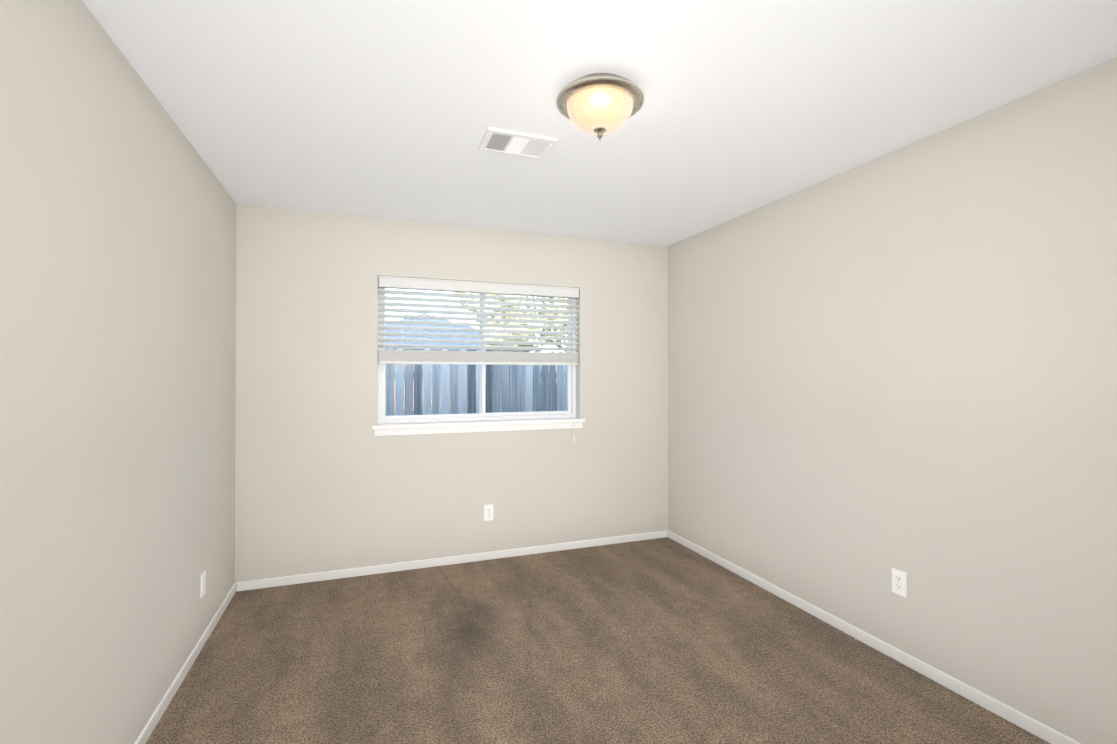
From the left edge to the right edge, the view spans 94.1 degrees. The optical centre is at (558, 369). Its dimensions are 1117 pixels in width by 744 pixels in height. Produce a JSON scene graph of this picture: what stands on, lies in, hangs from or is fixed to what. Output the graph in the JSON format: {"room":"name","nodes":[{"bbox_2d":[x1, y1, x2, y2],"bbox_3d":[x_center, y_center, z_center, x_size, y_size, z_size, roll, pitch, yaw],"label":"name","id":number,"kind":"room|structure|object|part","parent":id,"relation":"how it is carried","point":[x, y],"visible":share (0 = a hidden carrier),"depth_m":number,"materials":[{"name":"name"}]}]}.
{"room":"empty bedroom","nodes":[
{"label":"empty bedroom","id":0,"kind":"room"},
{"bbox_2d":[0,0,235,743],"bbox_3d":[-1.356,0.156,1.216,0.160,2.440,4.645,0,0,-20],"label":"wall","id":1,"kind":"structure","parent":0,"point":[117,344],"depth_m":1.61,"materials":[{"name":"paint"}]},
{"bbox_2d":[134,582,241,743],"bbox_3d":[-1.272,1.347,1.237,0.017,0.058,4.325,0,0,-20],"label":"baseboard","id":2,"kind":"structure","parent":1,"relation":"attached to","point":[165,701],"depth_m":2.31,"materials":[{"name":"white wood"}]},
{"bbox_2d":[201,570,205,597],"bbox_3d":[-1.791,1.082,2.623,0.008,0.115,0.070,0,0,-20],"label":"outlet","id":3,"kind":"object","parent":1,"relation":"attached to","point":[203,583],"visible":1,"depth_m":2.61,"materials":[{"name":"white plastic"}]},
{"bbox_2d":[235,204,667,582],"bbox_3d":[-0.584,0.177,3.894,3.150,2.440,0.160,0,0,-20],"label":"wall","id":4,"kind":"structure","parent":0,"point":[326,479],"depth_m":3.62,"materials":[{"name":"paint"}]},
{"bbox_2d":[242,530,665,590],"bbox_3d":[-0.554,1.367,3.803,3.090,0.058,0.012,0,0,-20],"label":"baseboard","id":5,"kind":"structure","parent":4,"relation":"attached to","point":[377,569],"depth_m":3.69,"materials":[{"name":"white wood"}]},
{"bbox_2d":[377,277,575,423],"bbox_3d":[-0.578,-0.133,3.939,1.506,1.030,0.065,0,0,-20],"label":"window","id":6,"kind":"structure","parent":4,"relation":"in","point":[481,415],"depth_m":3.91,"materials":[{"name":"white plastic"}]},
{"bbox_2d":[378,275,578,441],"bbox_3d":[-0.540,-0.046,3.838,1.498,1.202,0.118,0,0,-20],"label":"window blind","id":7,"kind":"object","parent":6,"relation":"attached to","point":[457,357],"visible":0.98,"depth_m":3.83,"materials":[{"name":"white plastic"}]},
{"bbox_2d":[372,418,584,435],"bbox_3d":[-0.547,0.418,3.851,1.576,0.076,0.113,0,0,-20],"label":"window sill","id":8,"kind":"structure","parent":4,"relation":"attached to","point":[390,429],"depth_m":3.78,"materials":[{"name":"white wood"}]},
{"bbox_2d":[484,504,493,520],"bbox_3d":[-0.513,1.051,3.824,0.070,0.115,0.008,0,0,-20],"label":"outlet","id":9,"kind":"object","parent":4,"relation":"attached to","point":[488,512],"visible":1,"depth_m":3.82,"materials":[{"name":"white plastic"}]},
{"bbox_2d":[146,537,1049,743],"bbox_3d":[0.196,1.440,1.781,3.470,0.120,4.645,0,0,-20],"label":"floor","id":10,"kind":"structure","parent":0,"point":[666,640],"depth_m":2.42,"materials":[{"name":"carpet"}]},
{"bbox_2d":[82,0,1116,245],"bbox_3d":[0.196,-1.120,1.801,3.470,0.120,4.645,0,0,-20],"label":"ceiling","id":11,"kind":"structure","parent":0,"point":[384,108],"depth_m":1.96,"materials":[{"name":"white paint"}]},
{"bbox_2d":[478,127,556,159],"bbox_3d":[-0.196,-1.047,2.426,0.320,0.016,0.230,0,0,-20],"label":"ceiling vent","id":12,"kind":"object","parent":11,"relation":"in","point":[512,143],"visible":1,"depth_m":2.41,"materials":[{"name":"white metal"}]},
{"bbox_2d":[556,73,643,140],"bbox_3d":[0.156,-0.961,1.964,0.332,0.195,0.332,0,0,-20],"label":"ceiling light","id":13,"kind":"object","parent":11,"relation":"attached to","point":[599,105],"visible":1,"depth_m":1.88,"materials":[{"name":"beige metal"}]},
{"bbox_3d":[0.156,-0.954,1.964,0.250,0.098,0.250,0,0,-20],"label":"glass","id":14,"kind":"part","parent":13,"relation":"part of","materials":[{"name":"white glass"}]},
{"bbox_2d":[668,57,1116,743],"bbox_3d":[1.748,0.165,2.367,0.160,2.440,4.645,0,0,-20],"label":"wall","id":15,"kind":"structure","parent":0,"point":[904,359],"depth_m":2.31,"materials":[{"name":"paint"}]},
{"bbox_2d":[666,530,1080,743],"bbox_3d":[1.664,1.355,2.327,0.017,0.058,4.325,0,0,-20],"label":"baseboard","id":16,"kind":"structure","parent":15,"relation":"attached to","point":[1042,731],"depth_m":2.43,"materials":[{"name":"white wood"}]},
{"bbox_2d":[892,568,906,596],"bbox_3d":[1.617,1.010,2.470,0.008,0.115,0.070,0,0,-20],"label":"outlet","id":17,"kind":"object","parent":15,"relation":"attached to","point":[899,582],"visible":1,"depth_m":2.46,"materials":[{"name":"white plastic"}]},
{"label":"outside","id":18,"kind":"structure","parent":0,"visible":0},
{"bbox_2d":[385,383,556,414],"bbox_3d":[-4.694,1.960,24.803,130.000,0.300,130.000,0,0,-20],"label":"ground","id":19,"kind":"structure","parent":18,"point":[475,409],"depth_m":22.91,"materials":[{"name":"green plant"}]},
{"bbox_2d":[385,349,526,410],"bbox_3d":[-7.304,0.411,28.113,9.000,2.850,10.000,0,0,-20],"label":"house","id":20,"kind":"structure","parent":19,"relation":"on","point":[422,385],"depth_m":23.23,"materials":[{"name":"beige"}]},
{"bbox_2d":[385,313,542,350],"bbox_3d":[-7.300,-1.934,28.122,9.900,2.160,10.920,0,0,-20],"label":"roof","id":21,"kind":"structure","parent":20,"relation":"on","point":[414,343],"depth_m":24.43,"materials":[{"name":"grey"}]},
{"bbox_2d":[385,348,566,415],"bbox_3d":[0.674,0.706,7.362,36.075,1.935,0.153,0,0,-20],"label":"fence","id":22,"kind":"object","parent":19,"relation":"on","point":[498,372],"depth_m":6.63,"materials":[{"name":"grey wood"}]},
{"bbox_2d":[454,292,566,351],"bbox_3d":[0.740,-1.867,17.152,8.322,7.252,3.902,0,0,-20],"label":"tree","id":23,"kind":"object","parent":19,"relation":"on","point":[513,345],"depth_m":15.60,"materials":[{"name":"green plant"}]}
]}

